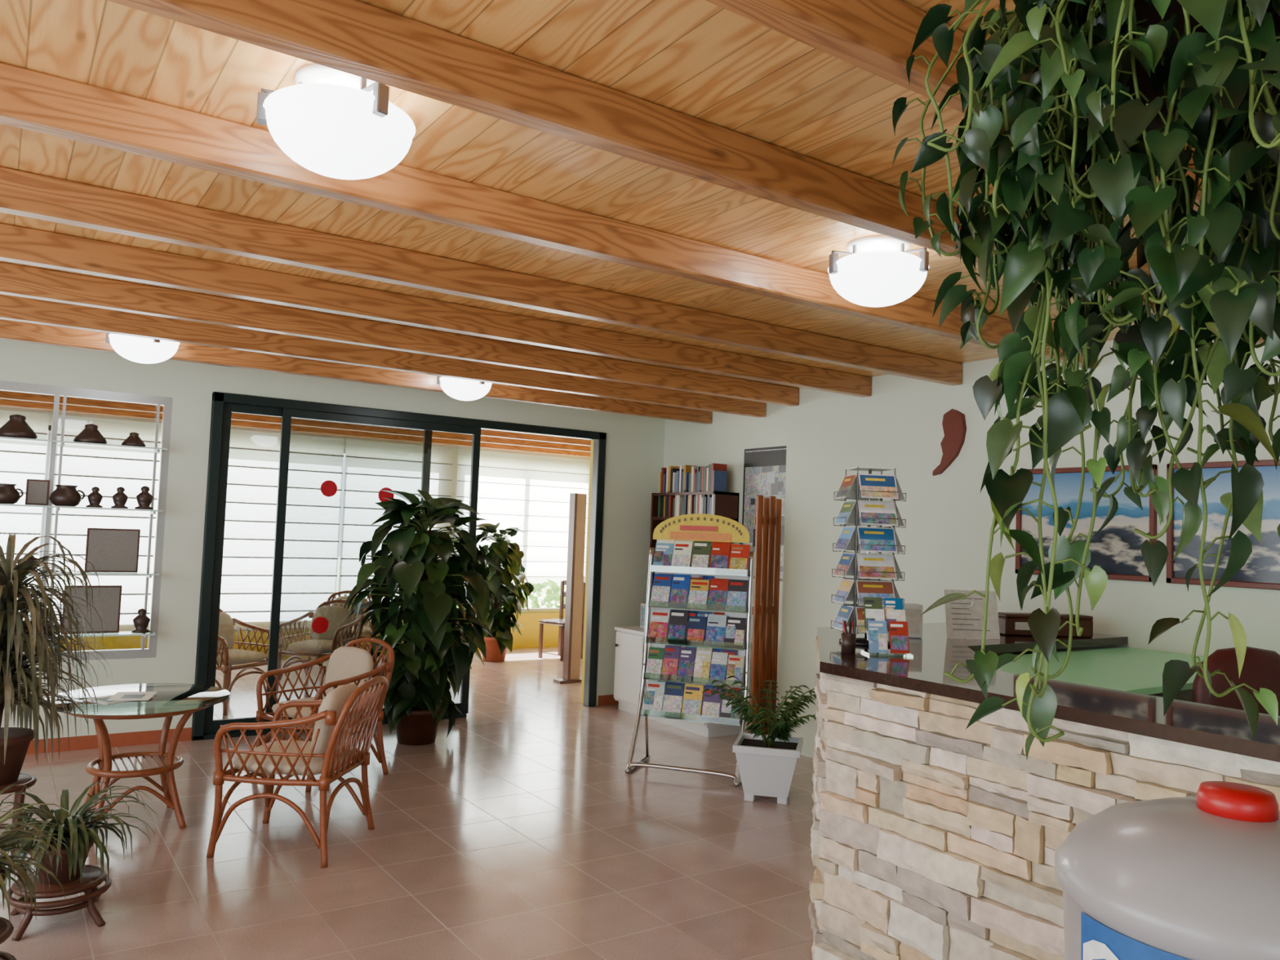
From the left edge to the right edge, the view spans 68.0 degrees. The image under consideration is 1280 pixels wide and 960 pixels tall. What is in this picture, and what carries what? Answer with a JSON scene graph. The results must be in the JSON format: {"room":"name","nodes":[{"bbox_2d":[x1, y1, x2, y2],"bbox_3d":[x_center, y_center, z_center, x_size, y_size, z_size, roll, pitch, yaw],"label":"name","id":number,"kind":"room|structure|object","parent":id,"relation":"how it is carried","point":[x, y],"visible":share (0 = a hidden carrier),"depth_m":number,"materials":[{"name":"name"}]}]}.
{"room":"hotel lobby","nodes":[
{"label":"hotel lobby","id":0,"kind":"room"},
{"bbox_2d":[0,398,590,457],"bbox_3d":[-4.414,-0.659,10.572,9.496,0.139,0.080,4,-4,-34],"label":"ceiling beam","id":1,"kind":"structure","parent":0,"point":[3,402],"depth_m":10.94,"materials":[{"name":"brown wood"}]},
{"bbox_2d":[0,390,591,452],"bbox_3d":[-3.991,-0.679,9.953,9.496,0.139,0.080,4,-4,-34],"label":"ceiling beam","id":2,"kind":"structure","parent":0,"point":[3,394],"depth_m":10.23,"materials":[{"name":"brown wood"}]},
{"bbox_2d":[32,410,564,657],"bbox_3d":[-4.686,0.658,10.830,9.500,2.760,0.200,4,-4,-34],"label":"wall","id":3,"kind":"structure","parent":0,"point":[530,631],"depth_m":12.27,"materials":[{"name":"yellow paint"}]},
{"bbox_2d":[0,405,48,620],"bbox_3d":[-6.818,0.376,9.202,1.720,2.314,0.060,4,-4,-34],"label":"blind","id":4,"kind":"object","parent":3,"relation":"attached to","point":[20,461],"visible":0.54,"depth_m":9.61,"materials":[{"name":"grey"}]},
{"bbox_2d":[36,425,565,613],"bbox_3d":[-4.157,0.595,11.168,8.145,2.030,0.060,4,-4,-34],"label":"window","id":5,"kind":"structure","parent":3,"relation":"in","point":[524,610],"depth_m":9.82,"materials":[{"name":"silver metal"}]},
{"bbox_2d":[39,410,162,631],"bbox_3d":[-5.419,0.480,10.154,1.610,2.314,0.060,4,-4,-34],"label":"blind","id":6,"kind":"object","parent":5,"relation":"attached to","point":[108,469],"visible":0.34,"depth_m":10.04,"materials":[{"name":"grey"}]},
{"bbox_2d":[219,426,345,631],"bbox_3d":[-4.168,0.573,11.004,1.360,2.314,0.060,4,-4,-34],"label":"blind","id":7,"kind":"object","parent":5,"relation":"attached to","point":[312,526],"visible":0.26,"depth_m":10.99,"materials":[{"name":"grey fabric"}]},
{"bbox_2d":[337,435,453,626],"bbox_3d":[-3.017,0.658,11.787,1.370,2.314,0.060,4,-4,-34],"label":"blind","id":8,"kind":"object","parent":5,"relation":"attached to","point":[372,465],"visible":0.41,"depth_m":11.64,"materials":[{"name":"grey fabric"}]},
{"bbox_2d":[453,445,590,577],"bbox_3d":[-1.528,0.459,12.809,2.050,1.695,0.060,4,-4,-34],"label":"blind","id":9,"kind":"object","parent":5,"relation":"attached to","point":[530,492],"visible":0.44,"depth_m":12.85,"materials":[{"name":"grey fabric"}]},
{"bbox_2d":[0,339,665,739],"bbox_3d":[-1.772,0.603,7.975,7.900,2.760,0.200,4,-4,-34],"label":"wall","id":10,"kind":"structure","parent":0,"point":[189,440],"depth_m":6.91,"materials":[{"name":"paint"}]},
{"bbox_2d":[0,380,173,662],"bbox_3d":[-4.195,0.274,6.248,1.920,1.850,0.060,4,-4,-34],"label":"window","id":11,"kind":"structure","parent":10,"relation":"in","point":[57,391],"depth_m":6.66,"materials":[{"name":"silver metal"}]},
{"bbox_2d":[0,393,167,649],"bbox_3d":[-4.123,0.265,6.141,1.840,1.740,0.188,4,-4,-34],"label":"display shelf","id":12,"kind":"object","parent":11,"relation":"attached to","point":[148,575],"visible":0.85,"depth_m":6.43,"materials":[{"name":"white metal"}]},
{"bbox_2d":[0,483,23,504],"bbox_3d":[-4.116,0.090,6.150,0.175,0.130,0.175,2,-3,3],"label":"ceramic vase","id":13,"kind":"object","parent":12,"relation":"in","point":[9,495],"visible":0.99,"depth_m":6.11,"materials":[{"name":"brown ceramic"}]},
{"bbox_2d":[0,413,37,439],"bbox_3d":[-4.067,-0.350,6.198,0.238,0.157,0.238,4,-4,-34],"label":"ceramic vase","id":14,"kind":"object","parent":12,"relation":"in","point":[16,426],"visible":0.94,"depth_m":6.14,"materials":[{"name":"brown ceramic"}]},
{"bbox_2d":[17,555,40,572],"bbox_3d":[-4.000,0.548,6.215,0.136,0.110,0.136,4,-4,-34],"label":"ceramic vase","id":15,"kind":"object","parent":12,"relation":"in","point":[32,557],"visible":0.25,"depth_m":6.19,"materials":[{"name":"brown ceramic"}]},
{"bbox_2d":[25,479,49,505],"bbox_3d":[-3.988,0.082,6.284,0.130,0.170,0.024,4,-4,-34],"label":"plaque","id":16,"kind":"object","parent":12,"relation":"in","point":[37,493],"visible":0.86,"depth_m":6.27,"materials":[{"name":"brown wood"}]},
{"bbox_2d":[28,616,54,635],"bbox_3d":[-3.948,0.957,6.237,0.162,0.120,0.162,2,-3,3],"label":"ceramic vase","id":17,"kind":"object","parent":12,"relation":"in","point":[49,627],"visible":0.1,"depth_m":6.22,"materials":[{"name":"brown ceramic"}]},
{"bbox_2d":[48,484,84,506],"bbox_3d":[-3.835,0.105,6.341,0.189,0.140,0.189,2,-3,3],"label":"ceramic vase","id":18,"kind":"object","parent":12,"relation":"in","point":[64,495],"visible":0.98,"depth_m":6.29,"materials":[{"name":"brown ceramic"}]},
{"bbox_2d":[72,423,107,444],"bbox_3d":[-3.720,-0.314,6.433,0.204,0.134,0.204,4,-4,-34],"label":"ceramic vase","id":19,"kind":"object","parent":12,"relation":"in","point":[91,434],"visible":0.94,"depth_m":6.38,"materials":[{"name":"brown ceramic"}]},
{"bbox_2d":[62,585,122,633],"bbox_3d":[-3.719,0.877,6.443,0.340,0.320,0.024,4,-4,-34],"label":"plaque","id":20,"kind":"object","parent":12,"relation":"in","point":[109,599],"visible":0.75,"depth_m":6.45,"materials":[{"name":"brown wood"}]},
{"bbox_2d":[85,486,102,507],"bbox_3d":[-3.695,0.116,6.437,0.104,0.141,0.104,4,-4,-34],"label":"ceramic vase","id":21,"kind":"object","parent":12,"relation":"in","point":[95,498],"visible":1,"depth_m":6.41,"materials":[{"name":"brown ceramic"}]},
{"bbox_2d":[84,528,140,572],"bbox_3d":[-3.622,0.484,6.521,0.320,0.300,0.024,4,-4,-34],"label":"plaque","id":22,"kind":"object","parent":12,"relation":"in","point":[108,549],"visible":0.93,"depth_m":6.51,"materials":[{"name":"brown wood"}]},
{"bbox_2d":[111,486,128,508],"bbox_3d":[-3.571,0.121,6.521,0.110,0.148,0.110,4,-4,-34],"label":"ceramic vase","id":23,"kind":"object","parent":12,"relation":"in","point":[120,498],"visible":0.97,"depth_m":6.49,"materials":[{"name":"brown ceramic"}]},
{"bbox_2d":[120,431,146,446],"bbox_3d":[-3.506,-0.281,6.578,0.153,0.101,0.153,4,-4,-34],"label":"ceramic vase","id":24,"kind":"object","parent":12,"relation":"in","point":[133,439],"visible":0.91,"depth_m":6.54,"materials":[{"name":"brown ceramic"}]},
{"bbox_2d":[131,608,150,633],"bbox_3d":[-3.452,0.973,6.575,0.121,0.163,0.121,4,-4,-34],"label":"ceramic vase","id":25,"kind":"object","parent":12,"relation":"in","point":[141,621],"visible":1,"depth_m":6.54,"materials":[{"name":"brown ceramic"}]},
{"bbox_2d":[134,485,153,509],"bbox_3d":[-3.446,0.123,6.606,0.121,0.163,0.121,4,-4,-34],"label":"ceramic vase","id":26,"kind":"object","parent":12,"relation":"in","point":[144,499],"visible":0.98,"depth_m":6.57,"materials":[{"name":"brown ceramic"}]},
{"bbox_2d":[26,694,618,754],"bbox_3d":[-3.092,1.833,6.906,7.870,0.090,0.015,4,-4,-34],"label":"baseboard","id":27,"kind":"structure","parent":10,"relation":"attached to","point":[147,737],"depth_m":6.56,"materials":[{"name":"ceramic"}]},
{"bbox_2d":[191,391,605,740],"bbox_3d":[-1.787,0.716,7.865,3.395,2.520,0.100,4,-4,-34],"label":"door","id":28,"kind":"structure","parent":10,"relation":"in","point":[223,404],"depth_m":7.22,"materials":[{"name":"green paint"}]},
{"bbox_2d":[311,480,394,633],"bbox_3d":[-2.263,0.609,7.511,0.600,1.190,0.002,4,-4,-34],"label":"sticker","id":29,"kind":"object","parent":28,"relation":"attached to","point":[320,624],"visible":0.93,"depth_m":7.40,"materials":[{"name":"paper"}]},
{"bbox_2d":[580,440,593,702],"bbox_3d":[-0.457,0.823,8.920,0.039,2.520,0.130,4,-4,-34],"label":"trim","id":30,"kind":"structure","parent":10,"relation":"attached to","point":[592,441],"depth_m":8.94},
{"bbox_2d":[0,646,816,959],"bbox_3d":[-1.019,1.913,5.300,9.900,0.100,13.400,4,-4,-34],"label":"floor","id":31,"kind":"structure","parent":0,"point":[523,832],"depth_m":4.69,"materials":[{"name":"tile"}]},
{"bbox_2d":[0,784,75,959],"bbox_3d":[-2.193,1.360,3.034,0.676,0.680,0.721,3,-3,-21],"label":"potted grass plant","id":32,"kind":"object","parent":31,"relation":"on","point":[6,928],"visible":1,"depth_m":3.07,"materials":[{"name":"green plant"}]},
{"bbox_2d":[0,533,117,876],"bbox_3d":[-2.734,0.972,4.038,0.852,1.521,0.871,1,-3,14],"label":"potted plant","id":33,"kind":"object","parent":31,"relation":"on","point":[16,633],"visible":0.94,"depth_m":4.01,"materials":[{"name":"green plant"}]},
{"bbox_2d":[0,782,159,941],"bbox_3d":[-2.310,1.482,3.757,0.635,0.513,0.602,1,-3,11],"label":"spider plant","id":34,"kind":"object","parent":31,"relation":"on","point":[75,877],"visible":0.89,"depth_m":3.68,"materials":[{"name":"green plant"}]},
{"bbox_2d":[44,683,231,830],"bbox_3d":[-2.634,1.464,4.962,0.880,0.657,0.880,4,-4,-34],"label":"table","id":35,"kind":"object","parent":31,"relation":"on","point":[171,700],"visible":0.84,"depth_m":4.91,"materials":[{"name":"brown"}]},
{"bbox_2d":[82,691,157,705],"bbox_3d":[-2.671,1.123,4.898,0.353,0.012,0.303,4,-4,-34],"label":"magazines","id":36,"kind":"object","parent":35,"relation":"on","point":[125,696],"visible":1,"depth_m":4.87,"materials":[{"name":"paper"}]},
{"bbox_2d":[215,608,280,715],"bbox_3d":[-3.554,1.513,8.124,0.693,0.839,0.636,1,-3,24],"label":"rattan armchair","id":37,"kind":"object","parent":31,"relation":"on","point":[227,656],"visible":0.45,"depth_m":8.14,"materials":[{"name":"wicker"}]},
{"bbox_2d":[206,675,388,867],"bbox_3d":[-1.663,1.392,4.746,0.693,0.839,0.636,2,-3,6],"label":"rattan armchair","id":38,"kind":"object","parent":31,"relation":"on","point":[329,748],"visible":1,"depth_m":4.52,"materials":[{"name":"wicker"}]},
{"bbox_2d":[275,599,364,691],"bbox_3d":[-3.027,1.585,9.077,0.636,0.839,0.693,1,-3,11],"label":"rattan armchair","id":39,"kind":"object","parent":31,"relation":"on","point":[338,633],"visible":0.62,"depth_m":9.09,"materials":[{"name":"wicker"}]},
{"bbox_2d":[255,637,395,792],"bbox_3d":[-1.988,1.455,6.072,0.636,0.839,0.693,0,-4,34],"label":"rattan armchair","id":40,"kind":"object","parent":31,"relation":"on","point":[348,664],"visible":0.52,"depth_m":6.10,"materials":[{"name":"wicker"}]},
{"bbox_2d":[318,590,377,673],"bbox_3d":[-3.194,1.655,10.431,0.636,0.839,0.693,3,-3,-16],"label":"rattan armchair","id":41,"kind":"object","parent":31,"relation":"on","point":[366,630],"visible":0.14,"depth_m":10.56,"materials":[{"name":"wicker"}]},
{"bbox_2d":[342,488,502,745],"bbox_3d":[-1.625,0.999,7.081,1.117,1.881,1.144,2,-3,-1],"label":"rubber plant","id":42,"kind":"object","parent":31,"relation":"on","point":[433,650],"visible":0.98,"depth_m":6.90,"materials":[{"name":"green plant"}]},
{"bbox_2d":[473,522,533,662],"bbox_3d":[-1.785,1.342,11.433,1.007,1.670,0.991,4,-4,-34],"label":"rubber plant","id":43,"kind":"object","parent":31,"relation":"on","point":[506,554],"visible":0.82,"depth_m":11.33,"materials":[{"name":"green plant"}]},
{"bbox_2d":[537,580,585,661],"bbox_3d":[-0.975,1.755,11.934,0.420,0.960,0.420,0,-4,37],"label":"dining chair","id":44,"kind":"object","parent":31,"relation":"on","point":[561,621],"visible":0.74,"depth_m":11.94,"materials":[{"name":"brown wood"}]},
{"bbox_2d":[553,493,586,684],"bbox_3d":[-0.694,1.142,10.117,0.350,2.000,0.150,4,-4,-34],"label":"post","id":45,"kind":"object","parent":31,"relation":"on","point":[578,502],"depth_m":10.09,"materials":[{"name":"beige wood"}]},
{"bbox_2d":[613,626,752,737],"bbox_3d":[0.388,1.707,8.233,0.640,0.740,1.390,4,-4,-34],"label":"base cabinet","id":46,"kind":"object","parent":31,"relation":"on","point":[629,640],"visible":0.31,"depth_m":8.37,"materials":[{"name":"laminate"}]},
{"bbox_2d":[640,603,652,628],"bbox_3d":[0.085,1.236,8.617,0.078,0.220,0.180,4,-4,-34],"label":"table sign","id":47,"kind":"object","parent":46,"relation":"on","point":[642,616],"visible":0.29,"depth_m":8.63,"materials":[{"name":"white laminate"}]},
{"bbox_2d":[649,462,738,591],"bbox_3d":[0.470,0.612,8.566,0.265,1.486,0.950,4,-4,-34],"label":"bookcase","id":48,"kind":"object","parent":46,"relation":"on","point":[683,490],"visible":0.41,"depth_m":8.43,"materials":[{"name":"brown wood"}]},
{"bbox_2d":[625,513,755,786],"bbox_3d":[0.367,1.103,6.455,0.775,1.753,0.452,1,-3,19],"label":"brochure rack","id":49,"kind":"object","parent":31,"relation":"on","point":[698,632],"visible":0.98,"depth_m":6.51,"materials":[{"name":"multicoloured paper"}]},
{"bbox_2d":[702,675,816,804],"bbox_3d":[0.792,1.608,5.922,0.760,0.709,0.702,3,-3,-16],"label":"potted palm","id":50,"kind":"object","parent":31,"relation":"on","point":[766,763],"visible":0.99,"depth_m":5.75,"materials":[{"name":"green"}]},
{"bbox_2d":[749,494,782,734],"bbox_3d":[0.982,1.088,7.444,0.250,1.930,0.045,4,-4,-34],"label":"screen","id":51,"kind":"object","parent":31,"relation":"on","point":[767,520],"visible":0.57,"depth_m":7.43,"materials":[{"name":"brown wood"}]},
{"bbox_2d":[807,622,1279,959],"bbox_3d":[1.954,1.317,3.829,2.445,1.141,3.090,4,-4,-34],"label":"reception desk","id":52,"kind":"object","parent":31,"relation":"on","point":[933,837],"depth_m":3.15,"materials":[{"name":"beige stone"}]},
{"bbox_2d":[840,620,856,653],"bbox_3d":[0.852,0.642,3.879,0.059,0.131,0.059,1,-3,22],"label":"pen cup","id":53,"kind":"object","parent":52,"relation":"on","point":[848,639],"visible":1,"depth_m":3.86,"materials":[{"name":"ceramic"}]},
{"bbox_2d":[831,466,906,646],"bbox_3d":[1.034,0.342,4.304,0.279,0.790,0.279,2,-3,-6],"label":"stand","id":54,"kind":"object","parent":52,"relation":"on","point":[866,490],"visible":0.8,"depth_m":4.21,"materials":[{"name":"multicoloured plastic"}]},
{"bbox_2d":[861,597,913,657],"bbox_3d":[1.015,0.601,3.895,0.180,0.226,0.122,2,-3,-3],"label":"holder","id":55,"kind":"object","parent":52,"relation":"on","point":[876,626],"visible":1,"depth_m":3.88,"materials":[{"name":"multicoloured paper"}]},
{"bbox_2d":[902,603,923,638],"bbox_3d":[1.299,0.686,4.642,0.140,0.160,0.102,2,-3,0],"label":"box","id":56,"kind":"object","parent":52,"relation":"on","point":[913,611],"visible":0.51,"depth_m":4.59,"materials":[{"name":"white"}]},
{"bbox_2d":[943,589,999,639],"bbox_3d":[1.644,0.668,4.739,0.260,0.233,0.133,2,-3,0],"label":"table sign","id":57,"kind":"object","parent":52,"relation":"on","point":[965,617],"visible":0.94,"depth_m":4.70,"materials":[{"name":"paper"}]},
{"bbox_2d":[997,612,1093,637],"bbox_3d":[2.120,0.763,5.030,0.480,0.110,0.203,2,-3,-6],"label":"box","id":58,"kind":"object","parent":52,"relation":"on","point":[1010,623],"visible":0.56,"depth_m":4.94,"materials":[{"name":"brown wood"}]},
{"bbox_2d":[1192,646,1279,715],"bbox_3d":[2.236,1.235,3.249,0.556,1.259,0.610,2,-3,-3],"label":"office chair","id":59,"kind":"object","parent":31,"relation":"on","point":[1260,668],"visible":0.16,"depth_m":3.50,"materials":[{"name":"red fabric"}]},
{"bbox_3d":[0.912,1.360,1.451,0.600,0.714,0.600,4,-4,-34],"label":"side table","id":60,"kind":"object","parent":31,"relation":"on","visible":0},
{"bbox_2d":[1054,781,1279,959],"bbox_3d":[0.934,0.743,1.486,0.524,0.520,0.524,4,-4,-34],"label":"cooler","id":61,"kind":"object","parent":60,"relation":"on","point":[1179,877],"visible":1,"depth_m":1.40,"materials":[{"name":"grey plastic"}]},
{"bbox_2d":[435,429,591,446],"bbox_3d":[-3.568,-0.698,9.334,9.496,0.139,0.080,4,-4,-34],"label":"ceiling beam","id":62,"kind":"structure","parent":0,"point":[483,432],"depth_m":10.89,"materials":[{"name":"brown wood"}]},
{"bbox_2d":[0,0,1279,387],"bbox_3d":[-0.915,-0.965,5.461,9.900,0.150,13.400,4,-4,-34],"label":"ceiling","id":63,"kind":"structure","parent":0,"point":[703,60],"depth_m":2.83,"materials":[{"name":"brown wood"}]},
{"bbox_2d":[106,333,179,364],"bbox_3d":[-3.008,-0.828,5.754,0.394,0.239,0.397,4,-4,-34],"label":"ceiling lamp","id":64,"kind":"object","parent":63,"relation":"attached to","point":[134,348],"depth_m":5.65,"materials":[{"name":"white glass"}]},
{"bbox_2d":[256,63,415,179],"bbox_3d":[-0.794,-0.930,2.509,0.394,0.239,0.397,4,-4,-34],"label":"ceiling lamp","id":65,"kind":"object","parent":63,"relation":"attached to","point":[333,123],"depth_m":2.41,"materials":[{"name":"white glass"}]},
{"bbox_2d":[0,319,711,423],"bbox_3d":[-2.607,-0.823,6.482,7.866,0.139,0.080,4,-4,-34],"label":"ceiling beam","id":66,"kind":"structure","parent":63,"relation":"attached to","point":[14,331],"depth_m":6.73,"materials":[{"name":"brown wood"}]},
{"bbox_2d":[0,293,765,417],"bbox_3d":[-2.196,-0.842,5.879,7.866,0.139,0.080,4,-4,-34],"label":"ceiling beam","id":67,"kind":"structure","parent":63,"relation":"attached to","point":[17,308],"depth_m":6.03,"materials":[{"name":"brown wood"}]},
{"bbox_2d":[0,262,799,406],"bbox_3d":[-1.920,-0.870,5.208,7.566,0.139,0.080,4,-4,-34],"label":"ceiling beam","id":68,"kind":"structure","parent":63,"relation":"attached to","point":[15,280],"depth_m":5.36,"materials":[{"name":"brown wood"}]},
{"bbox_2d":[0,222,871,397],"bbox_3d":[-1.509,-0.889,4.605,7.566,0.139,0.080,4,-4,-34],"label":"ceiling beam","id":69,"kind":"structure","parent":63,"relation":"attached to","point":[18,244],"depth_m":4.70,"materials":[{"name":"brown wood"}]},
{"bbox_2d":[436,375,492,400],"bbox_3d":[-1.274,-0.700,6.933,0.394,0.239,0.397,4,-4,-34],"label":"ceiling lamp","id":70,"kind":"object","parent":63,"relation":"attached to","point":[461,389],"depth_m":6.82,"materials":[{"name":"white glass"}]},
{"bbox_2d":[0,166,962,386],"bbox_3d":[-1.080,-0.908,3.978,7.566,0.139,0.080,4,-4,-34],"label":"ceiling beam","id":71,"kind":"structure","parent":63,"relation":"attached to","point":[22,193],"depth_m":4.00,"materials":[{"name":"brown wood"}]},
{"bbox_2d":[0,62,1097,367],"bbox_3d":[-0.573,-0.932,3.235,7.566,0.139,0.080,4,-4,-34],"label":"ceiling beam","id":72,"kind":"structure","parent":63,"relation":"attached to","point":[30,100],"depth_m":3.11,"materials":[{"name":"brown wood"}]},
{"bbox_2d":[107,0,1263,344],"bbox_3d":[-0.083,-0.954,2.516,7.566,0.139,0.080,4,-4,-34],"label":"ceiling beam","id":73,"kind":"structure","parent":63,"relation":"attached to","point":[357,37],"depth_m":2.37,"materials":[{"name":"brown wood"}]},
{"bbox_2d":[827,235,928,306],"bbox_3d":[0.929,-0.801,3.704,0.394,0.239,0.397,4,-4,-34],"label":"ceiling lamp","id":74,"kind":"object","parent":63,"relation":"attached to","point":[878,271],"depth_m":3.60,"materials":[{"name":"white glass"}]},
{"bbox_2d":[706,0,1247,237],"bbox_3d":[0.328,-0.973,1.913,7.566,0.139,0.080,4,-4,-34],"label":"ceiling beam","id":75,"kind":"structure","parent":63,"relation":"attached to","point":[876,37],"depth_m":1.98,"materials":[{"name":"brown wood"}]},
{"bbox_2d":[892,0,1279,759],"bbox_3d":[0.781,-0.301,1.354,0.804,1.511,0.743,5,-4,-43],"label":"pothos","id":76,"kind":"object","parent":63,"relation":"hanging from","point":[1119,89],"visible":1,"depth_m":1.27,"materials":[{"name":"plant"}]},
{"bbox_2d":[663,339,1279,758],"bbox_3d":[2.693,0.622,5.451,0.500,2.760,9.000,4,-4,-34],"label":"wall","id":77,"kind":"structure","parent":0,"point":[945,535],"depth_m":6.26,"materials":[{"name":"paint"}]},
{"bbox_2d":[742,445,786,581],"bbox_3d":[1.096,0.277,7.908,0.016,1.110,0.740,4,-4,-34],"label":"poster","id":78,"kind":"object","parent":77,"relation":"attached to","point":[764,468],"visible":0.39,"depth_m":8.02,"materials":[{"name":"grey paper"}]},
{"bbox_2d":[932,408,966,475],"bbox_3d":[1.989,-0.245,6.115,0.020,0.432,0.254,4,-4,-34],"label":"wall ornament","id":79,"kind":"object","parent":77,"relation":"attached to","point":[954,426],"visible":1,"depth_m":6.09,"materials":[{"name":"brown wood"}]},
{"bbox_2d":[1015,464,1157,582],"bbox_3d":[2.482,0.237,5.331,0.029,0.620,0.820,4,-4,-34],"label":"picture","id":80,"kind":"object","parent":77,"relation":"attached to","point":[1116,548],"visible":0.42,"depth_m":5.25,"materials":[{"name":"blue paper"}]},
{"bbox_2d":[1166,459,1279,590],"bbox_3d":[2.977,0.214,4.604,0.029,0.620,0.820,4,-4,-34],"label":"picture","id":81,"kind":"object","parent":77,"relation":"attached to","point":[1261,570],"visible":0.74,"depth_m":4.72,"materials":[{"name":"blue paper"}]},
{"label":"outside","id":82,"kind":"structure","parent":0,"visible":0},
{"bbox_2d":[36,556,566,608],"bbox_3d":[-13.334,2.951,28.199,70.000,0.100,38.250,4,-4,-34],"label":"ground","id":83,"kind":"structure","parent":82,"point":[534,580],"depth_m":31.84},
{"bbox_2d":[456,578,565,608],"bbox_3d":[-1.839,2.056,14.434,3.263,1.147,0.905,4,-4,-34],"label":"hedge","id":84,"kind":"object","parent":83,"relation":"on","point":[554,595],"visible":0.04,"depth_m":14.46,"materials":[{"name":"green plant"}]}
]}

